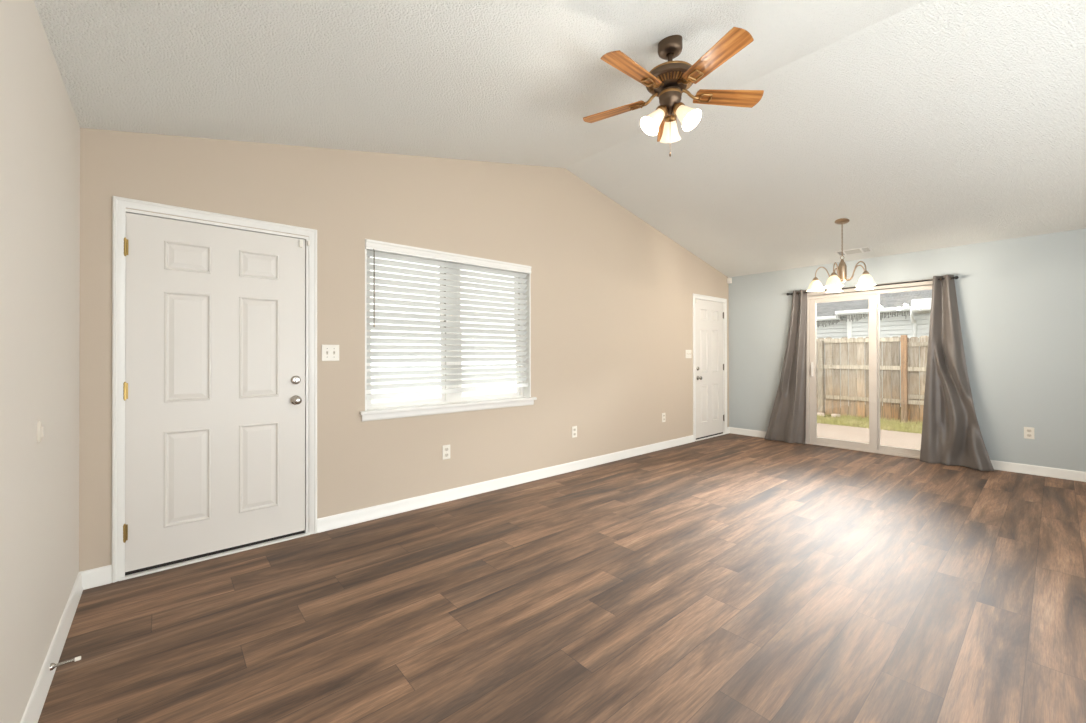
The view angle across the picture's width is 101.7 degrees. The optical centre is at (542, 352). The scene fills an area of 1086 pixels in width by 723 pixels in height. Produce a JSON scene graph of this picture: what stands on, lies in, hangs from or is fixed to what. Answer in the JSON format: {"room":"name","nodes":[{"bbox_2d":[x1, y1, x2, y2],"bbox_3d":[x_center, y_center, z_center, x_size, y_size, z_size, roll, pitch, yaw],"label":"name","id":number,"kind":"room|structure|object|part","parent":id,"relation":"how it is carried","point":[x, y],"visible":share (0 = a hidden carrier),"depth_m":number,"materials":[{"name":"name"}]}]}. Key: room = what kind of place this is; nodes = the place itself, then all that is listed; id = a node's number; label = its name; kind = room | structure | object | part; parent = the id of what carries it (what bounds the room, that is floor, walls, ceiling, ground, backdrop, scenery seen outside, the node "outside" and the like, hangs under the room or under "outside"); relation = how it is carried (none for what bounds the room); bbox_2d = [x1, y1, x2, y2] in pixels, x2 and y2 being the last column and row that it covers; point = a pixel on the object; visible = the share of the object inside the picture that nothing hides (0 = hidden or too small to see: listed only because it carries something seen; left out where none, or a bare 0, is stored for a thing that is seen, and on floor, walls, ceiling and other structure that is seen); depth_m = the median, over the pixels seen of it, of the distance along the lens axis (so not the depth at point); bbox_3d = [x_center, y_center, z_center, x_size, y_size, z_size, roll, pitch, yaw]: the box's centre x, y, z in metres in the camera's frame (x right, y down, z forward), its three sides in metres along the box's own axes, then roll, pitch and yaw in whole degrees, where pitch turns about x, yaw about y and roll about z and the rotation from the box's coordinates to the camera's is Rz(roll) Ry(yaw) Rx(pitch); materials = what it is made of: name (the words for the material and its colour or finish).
{"room":"empty living room","nodes":[
{"label":"empty living room","id":0,"kind":"room"},
{"bbox_2d":[0,0,79,722],"bbox_3d":[-0.792,0.057,0.289,0.150,2.574,5.620,0,0,-41],"label":"wall","id":1,"kind":"structure","parent":0,"point":[40,128],"depth_m":1.51,"materials":[{"name":"white paint"}]},
{"bbox_2d":[37,421,42,442],"bbox_3d":[-1.786,0.282,1.571,0.012,0.082,0.034,0,0,-41],"label":"bumper cover","id":2,"kind":"object","parent":1,"relation":"attached to","point":[39,423],"visible":1,"depth_m":1.56,"materials":[{"name":"beige plastic"}]},
{"bbox_2d":[20,572,82,722],"bbox_3d":[-0.726,1.196,0.338,0.017,0.095,5.300,0,0,-41],"label":"baseboard","id":3,"kind":"structure","parent":1,"relation":"attached to","point":[33,710],"depth_m":1.72,"materials":[{"name":"white paint"}]},
{"bbox_2d":[50,656,80,670],"bbox_3d":[-1.848,1.200,1.714,0.082,0.026,0.026,0,0,-41],"label":"door stop","id":4,"kind":"object","parent":1,"relation":"attached to","point":[52,665],"visible":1,"depth_m":1.71,"materials":[{"name":"silver metal"}]},
{"bbox_2d":[79,128,728,571],"bbox_3d":[0.184,-0.309,4.728,7.114,3.342,0.160,0,0,-41],"label":"wall","id":5,"kind":"structure","parent":0,"point":[612,294],"depth_m":3.69,"materials":[{"name":"beige paint"}]},
{"bbox_2d":[119,209,309,580],"bbox_3d":[-2.013,0.227,2.790,0.958,2.062,0.212,0,0,-41],"label":"door","id":6,"kind":"structure","parent":5,"relation":"in","point":[216,384],"depth_m":2.72,"materials":[{"name":"white paint"}]},
{"bbox_3d":[-1.666,0.323,2.991,0.064,0.064,0.066,0,0,-41],"label":"knob","id":7,"kind":"part","parent":6,"relation":"part of","materials":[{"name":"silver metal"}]},
{"bbox_2d":[299,240,309,247],"bbox_3d":[-1.642,-0.747,3.042,0.066,0.050,0.020,0,0,-24],"label":"sensor","id":8,"kind":"object","parent":6,"relation":"attached to","point":[300,241],"visible":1,"depth_m":3.03,"materials":[{"name":"beige plastic"}]},
{"bbox_2d":[112,196,316,582],"bbox_3d":[-1.971,0.199,2.758,1.029,2.118,0.016,0,0,-41],"label":"door frame","id":9,"kind":"structure","parent":5,"relation":"attached to","point":[119,204],"depth_m":2.45,"materials":[{"name":"white paint"}]},
{"bbox_2d":[322,345,338,360],"bbox_3d":[-1.512,0.002,3.151,0.118,0.116,0.019,0,0,-41],"label":"light switch","id":10,"kind":"object","parent":5,"relation":"attached to","point":[329,352],"visible":1,"depth_m":3.15,"materials":[{"name":"beige plastic"}]},
{"bbox_2d":[80,427,729,589],"bbox_3d":[0.245,1.214,4.654,7.114,0.095,0.017,0,0,-41],"label":"baseboard","id":11,"kind":"structure","parent":5,"relation":"attached to","point":[99,576],"depth_m":3.76,"materials":[{"name":"white paint"}]},
{"bbox_2d":[442,445,449,459],"bbox_3d":[-0.818,0.844,3.748,0.074,0.120,0.009,0,0,-41],"label":"wall outlet","id":12,"kind":"object","parent":5,"relation":"attached to","point":[445,448],"visible":1,"depth_m":3.74,"materials":[{"name":"beige plastic"}]},
{"bbox_2d":[360,239,536,421],"bbox_3d":[-0.765,-0.170,3.884,1.688,1.369,0.198,0,0,-41],"label":"window","id":13,"kind":"structure","parent":5,"relation":"in","point":[522,397],"depth_m":3.89,"materials":[{"name":"white paint"}]},
{"bbox_3d":[-1.136,-0.502,3.684,0.680,0.625,0.018,0,0,-41],"label":"sash","id":14,"kind":"part","parent":13,"relation":"part of","materials":[{"name":"white plastic"}]},
{"bbox_3d":[-1.122,0.102,3.666,0.680,0.643,0.018,0,0,-41],"label":"sash","id":15,"kind":"part","parent":13,"relation":"part of","materials":[{"name":"white plastic"}]},
{"bbox_3d":[-0.745,0.451,3.859,1.688,0.026,0.140,0,0,-41],"label":"sill","id":16,"kind":"part","parent":13,"relation":"part of","materials":[{"name":"white paint"}]},
{"bbox_2d":[366,239,531,399],"bbox_3d":[-0.742,-0.244,3.855,1.594,1.208,0.102,0,0,-41],"label":"window blind","id":17,"kind":"object","parent":13,"relation":"attached to","point":[372,245],"visible":0.98,"depth_m":3.79,"materials":[{"name":"white paint"}]},
{"bbox_3d":[-0.755,0.329,3.867,1.572,0.062,0.048,0,0,-41],"label":"rail","id":18,"kind":"part","parent":17,"relation":"part of","materials":[{"name":"white plastic"}]},
{"bbox_3d":[-0.760,-0.235,3.867,0.002,1.110,0.059,0,0,-41],"label":"ladder cord","id":19,"kind":"part","parent":17,"relation":"part of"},
{"bbox_3d":[-0.631,-0.234,3.978,0.002,1.110,0.059,0,0,-41],"label":"ladder cord","id":20,"kind":"part","parent":17,"relation":"part of","materials":[{"name":"white fabric"}]},
{"bbox_3d":[-0.518,-0.501,4.215,0.690,0.625,0.018,0,0,-41],"label":"sash","id":21,"kind":"part","parent":13,"relation":"part of","materials":[{"name":"white plastic"}]},
{"bbox_3d":[-0.503,0.103,4.197,0.690,0.643,0.018,0,0,-41],"label":"sash","id":22,"kind":"part","parent":13,"relation":"part of","materials":[{"name":"white plastic"}]},
{"bbox_2d":[572,426,576,437],"bbox_3d":[0.339,0.850,4.742,0.074,0.120,0.009,0,0,-41],"label":"wall outlet","id":23,"kind":"object","parent":5,"relation":"attached to","point":[574,428],"visible":1,"depth_m":4.74,"materials":[{"name":"beige plastic"}]},
{"bbox_2d":[662,413,665,421],"bbox_3d":[1.590,0.854,5.817,0.074,0.120,0.009,0,0,-41],"label":"wall outlet","id":24,"kind":"object","parent":5,"relation":"attached to","point":[663,414],"visible":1,"depth_m":5.81,"materials":[{"name":"beige plastic"}]},
{"bbox_2d":[686,350,691,357],"bbox_3d":[2.051,0.019,6.211,0.150,0.118,0.019,0,0,-41],"label":"light switch","id":25,"kind":"object","parent":5,"relation":"attached to","point":[688,352],"visible":1,"depth_m":6.21,"materials":[{"name":"beige plastic"}]},
{"bbox_2d":[693,293,726,441],"bbox_3d":[2.507,0.212,6.604,0.975,2.108,0.016,0,0,-41],"label":"door frame","id":26,"kind":"structure","parent":5,"relation":"attached to","point":[698,296],"depth_m":6.61,"materials":[{"name":"white paint"}]},
{"bbox_2d":[695,298,725,440],"bbox_3d":[2.468,0.236,6.639,0.860,2.062,0.212,0,0,-41],"label":"door","id":27,"kind":"structure","parent":5,"relation":"in","point":[709,315],"depth_m":6.60,"materials":[{"name":"white paint"}]},
{"bbox_2d":[34,0,1085,277],"bbox_3d":[1.895,-1.630,2.739,8.114,1.066,6.100,0,0,-41],"label":"ceiling","id":28,"kind":"structure","parent":0,"point":[922,125],"depth_m":2.84,"materials":[{"name":"white paint"}]},
{"bbox_2d":[583,27,763,156],"bbox_3d":[0.679,-1.407,2.437,0.976,0.684,1.013,0,0,-41],"label":"ceiling fan","id":29,"kind":"object","parent":28,"relation":"hanging from","point":[667,81],"visible":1,"depth_m":2.40,"materials":[{"name":"brown wood"}]},
{"bbox_3d":[0.422,-1.433,2.636,0.384,0.006,0.124,0,12,31],"label":"blade","id":30,"kind":"part","parent":29,"relation":"part of","materials":[{"name":"brown wood"}]},
{"bbox_3d":[0.455,-1.435,2.244,0.384,0.006,0.124,0,12,-41],"label":"blade","id":31,"kind":"part","parent":29,"relation":"part of","materials":[{"name":"brown wood"}]},
{"bbox_3d":[0.598,-1.276,2.442,0.136,0.142,0.116,0,0,-41],"label":"lamp shade","id":32,"kind":"part","parent":29,"relation":"part of","materials":[{"name":"white glass"}]},
{"bbox_3d":[0.785,-1.433,2.789,0.124,0.006,0.384,-13,-3,13],"label":"blade","id":33,"kind":"part","parent":29,"relation":"part of","materials":[{"name":"brown wood"}]},
{"bbox_3d":[0.735,-1.276,2.572,0.133,0.142,0.122,0,0,-41],"label":"lamp shade","id":34,"kind":"part","parent":29,"relation":"part of","materials":[{"name":"white glass"}]},
{"bbox_3d":[0.783,-1.277,2.386,0.122,0.142,0.139,0,0,-41],"label":"lamp shade","id":35,"kind":"part","parent":29,"relation":"part of","materials":[{"name":"white glass"}]},
{"bbox_3d":[0.838,-1.436,2.154,0.124,0.006,0.384,13,-5,-22],"label":"blade","id":36,"kind":"part","parent":29,"relation":"part of","materials":[{"name":"brown wood"}]},
{"bbox_3d":[1.042,-1.435,2.490,0.384,0.006,0.124,0,-12,-5],"label":"blade","id":37,"kind":"part","parent":29,"relation":"part of","materials":[{"name":"brown wood"}]},
{"bbox_2d":[807,218,876,292],"bbox_3d":[3.256,-1.078,4.828,0.638,0.756,0.650,0,0,-41],"label":"chandelier","id":38,"kind":"object","parent":28,"relation":"hanging from","point":[834,283],"visible":1,"depth_m":4.80,"materials":[{"name":"beige metal"}]},
{"bbox_3d":[3.068,-0.757,4.977,0.177,0.118,0.177,0,0,-41],"label":"lamp shade","id":39,"kind":"part","parent":38,"relation":"part of","materials":[{"name":"white glass"}]},
{"bbox_3d":[3.344,-0.758,5.077,0.178,0.118,0.178,0,0,-41],"label":"lamp shade","id":40,"kind":"part","parent":38,"relation":"part of","materials":[{"name":"white glass"}]},
{"bbox_3d":[3.078,-0.759,4.683,0.172,0.118,0.172,0,0,30],"label":"lamp shade","id":41,"kind":"part","parent":38,"relation":"part of","materials":[{"name":"white glass"}]},
{"bbox_3d":[3.163,-0.874,4.750,0.228,0.179,0.021,0,0,-41],"label":"arm","id":42,"kind":"part","parent":38,"relation":"part of","materials":[{"name":"beige metal"}]},
{"bbox_3d":[3.274,-1.235,4.839,0.012,0.364,0.012,0,0,-41],"label":"chain","id":43,"kind":"part","parent":38,"relation":"part of","materials":[{"name":"beige metal"}]},
{"bbox_3d":[3.323,-0.874,4.704,0.011,0.179,0.228,0,0,-20],"label":"arm","id":44,"kind":"part","parent":38,"relation":"part of","materials":[{"name":"beige metal"}]},
{"bbox_3d":[3.525,-0.759,4.845,0.172,0.118,0.172,0,0,-24],"label":"lamp shade","id":45,"kind":"part","parent":38,"relation":"part of","materials":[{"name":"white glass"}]},
{"bbox_3d":[3.361,-0.760,4.602,0.174,0.118,0.174,0,0,-41],"label":"lamp shade","id":46,"kind":"part","parent":38,"relation":"part of","materials":[{"name":"white glass"}]},
{"bbox_2d":[835,246,872,256],"bbox_3d":[3.850,-1.253,5.484,0.167,0.040,0.370,0,0,-41],"label":"ceiling vent","id":47,"kind":"object","parent":28,"relation":"in","point":[868,248],"visible":0.95,"depth_m":5.47,"materials":[{"name":"white metal"}]},
{"bbox_2d":[38,433,1085,722],"bbox_3d":[1.970,1.309,2.653,7.424,0.120,5.620,0,0,-41],"label":"floor","id":48,"kind":"structure","parent":0,"point":[726,578],"depth_m":2.15,"materials":[{"name":"plastic"}]},
{"bbox_2d":[729,228,1085,471],"bbox_3d":[4.723,0.067,5.025,0.160,2.574,5.620,0,0,-41],"label":"wall","id":49,"kind":"structure","parent":0,"point":[1021,301],"depth_m":4.71,"materials":[{"name":"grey paint"}]},
{"bbox_2d":[806,279,932,458],"bbox_3d":[4.186,0.202,5.605,0.158,2.112,1.520,0,0,-41],"label":"door","id":50,"kind":"structure","parent":49,"relation":"in","point":[873,295],"depth_m":5.61,"materials":[{"name":"paint"}]},
{"bbox_3d":[3.700,0.231,6.081,0.040,0.200,0.020,0,0,-41],"label":"pull handle","id":51,"kind":"part","parent":50,"relation":"part of","materials":[{"name":"white plastic"}]},
{"bbox_3d":[3.952,0.242,5.845,0.036,1.965,0.759,0,0,-41],"label":"sliding panel","id":52,"kind":"part","parent":50,"relation":"part of","materials":[{"name":"glass"}]},
{"bbox_3d":[4.449,0.222,5.343,0.036,1.999,0.689,0,0,-41],"label":"fixed panel","id":53,"kind":"part","parent":50,"relation":"part of","materials":[{"name":"glass"}]},
{"bbox_2d":[786,276,958,296],"bbox_3d":[4.054,-0.817,5.603,0.104,0.065,1.786,0,0,-41],"label":"curtain rod","id":54,"kind":"object","parent":49,"relation":"attached to","point":[955,277],"visible":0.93,"depth_m":5.32,"materials":[{"name":"black metal"}]},
{"bbox_2d":[764,290,806,443],"bbox_3d":[3.396,0.195,6.215,0.547,2.120,0.135,0,0,39],"label":"curtain","id":55,"kind":"object","parent":54,"relation":"hanging from","point":[787,422],"visible":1,"depth_m":6.15,"materials":[{"name":"grey fabric"}]},
{"bbox_2d":[920,275,993,470],"bbox_3d":[4.553,0.186,4.881,0.185,2.120,0.600,0,0,-37],"label":"curtain","id":56,"kind":"object","parent":54,"relation":"hanging from","point":[951,433],"visible":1,"depth_m":4.94,"materials":[{"name":"grey fabric"}]},
{"bbox_2d":[729,427,1085,481],"bbox_3d":[4.658,1.207,4.962,0.017,0.095,5.300,0,0,-41],"label":"baseboard","id":57,"kind":"structure","parent":49,"relation":"attached to","point":[997,465],"depth_m":4.56,"materials":[{"name":"white paint"}]},
{"bbox_2d":[1024,427,1034,438],"bbox_3d":[5.011,0.829,4.557,0.009,0.120,0.074,0,0,-41],"label":"wall outlet","id":58,"kind":"object","parent":49,"relation":"attached to","point":[1028,431],"visible":1,"depth_m":4.55,"materials":[{"name":"beige plastic"}]},
{"label":"outside","id":59,"kind":"structure","parent":0,"visible":0},
{"bbox_2d":[817,406,922,433],"bbox_3d":[1.335,1.529,5.599,70.000,0.270,60.000,0,0,-41],"label":"ground","id":60,"kind":"structure","parent":59,"point":[882,406],"depth_m":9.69,"materials":[{"name":"plant"}]},
{"bbox_2d":[816,335,928,422],"bbox_3d":[6.963,0.496,9.091,0.157,1.806,11.245,0,0,-41],"label":"wooden fence","id":61,"kind":"object","parent":60,"relation":"on","point":[828,349],"visible":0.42,"depth_m":9.31,"materials":[{"name":"brown wood"}]},
{"bbox_3d":[6.222,0.569,9.902,0.090,1.670,0.090,0,0,-41],"label":"post","id":62,"kind":"part","parent":61,"relation":"part of","materials":[{"name":"beige wood"}]},
{"bbox_3d":[6.750,-0.262,9.392,0.042,0.085,1.468,0,0,-41],"label":"rail","id":63,"kind":"part","parent":61,"relation":"part of","materials":[{"name":"beige wood"}]},
{"bbox_3d":[6.751,0.313,9.389,0.042,0.085,1.468,0,0,-41],"label":"rail","id":64,"kind":"part","parent":61,"relation":"part of","materials":[{"name":"beige wood"}]},
{"bbox_3d":[6.753,0.983,9.386,0.042,0.085,1.468,0,0,-41],"label":"rail","id":65,"kind":"part","parent":61,"relation":"part of","materials":[{"name":"beige wood"}]},
{"bbox_3d":[7.180,0.524,8.787,0.090,1.745,0.090,0,0,-41],"label":"post","id":66,"kind":"part","parent":61,"relation":"part of","materials":[{"name":"brown wood"}]},
{"bbox_3d":[8.031,0.863,7.898,0.042,0.085,2.453,0,0,-41],"label":"rail","id":67,"kind":"part","parent":61,"relation":"part of","materials":[{"name":"beige wood"}]},
{"bbox_3d":[8.031,0.973,7.897,0.042,0.085,2.453,0,0,-41],"label":"rail","id":68,"kind":"part","parent":61,"relation":"part of","materials":[{"name":"beige wood"}]},
{"bbox_3d":[8.030,0.318,7.901,0.042,0.085,2.453,0,0,-41],"label":"rail","id":69,"kind":"part","parent":61,"relation":"part of","materials":[{"name":"beige wood"}]},
{"bbox_3d":[8.029,-0.167,7.903,0.042,0.085,2.453,0,0,-41],"label":"rail","id":70,"kind":"part","parent":61,"relation":"part of","materials":[{"name":"beige wood"}]},
{"bbox_2d":[816,290,931,406],"bbox_3d":[9.769,-0.737,12.858,4.950,4.236,18.000,0,0,-41],"label":"house","id":71,"kind":"structure","parent":60,"relation":"on","point":[918,303],"depth_m":11.48,"materials":[{"name":"white plastic"}]},
{"bbox_2d":[816,320,837,326],"bbox_3d":[7.488,-0.811,12.990,0.028,0.195,2.030,0,0,-41],"label":"lights","id":72,"kind":"object","parent":71,"relation":"hanging from","point":[823,321],"visible":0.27,"depth_m":12.46},
{"bbox_3d":[8.490,0.155,12.143,0.460,2.450,0.110,0,0,-41],"label":"corner trim","id":73,"kind":"part","parent":71,"relation":"part of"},
{"bbox_2d":[836,313,868,321],"bbox_3d":[8.133,-0.912,11.625,0.027,0.190,0.711,0,0,-41],"label":"lights","id":74,"kind":"object","parent":71,"relation":"hanging from","point":[868,313],"depth_m":11.62},
{"bbox_2d":[881,311,909,319],"bbox_3d":[8.721,-0.924,10.941,0.027,0.176,0.552,0,0,-41],"label":"lights","id":75,"kind":"object","parent":71,"relation":"hanging from","point":[885,315],"depth_m":10.96},
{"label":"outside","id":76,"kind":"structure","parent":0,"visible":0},
{"bbox_2d":[371,371,840,408],"bbox_3d":[-8.514,1.454,16.386,49.114,0.025,28.800,0,0,-41],"label":"driveway","id":77,"kind":"structure","parent":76,"point":[506,390],"depth_m":17.65,"materials":[{"name":"concrete"}]},
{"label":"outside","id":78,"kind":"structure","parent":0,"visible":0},
{"bbox_2d":[817,423,921,454],"bbox_3d":[5.074,1.377,6.835,2.716,0.030,15.000,0,0,-41],"label":"patio","id":79,"kind":"structure","parent":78,"point":[909,440],"depth_m":7.26,"materials":[{"name":"concrete"}]}
]}

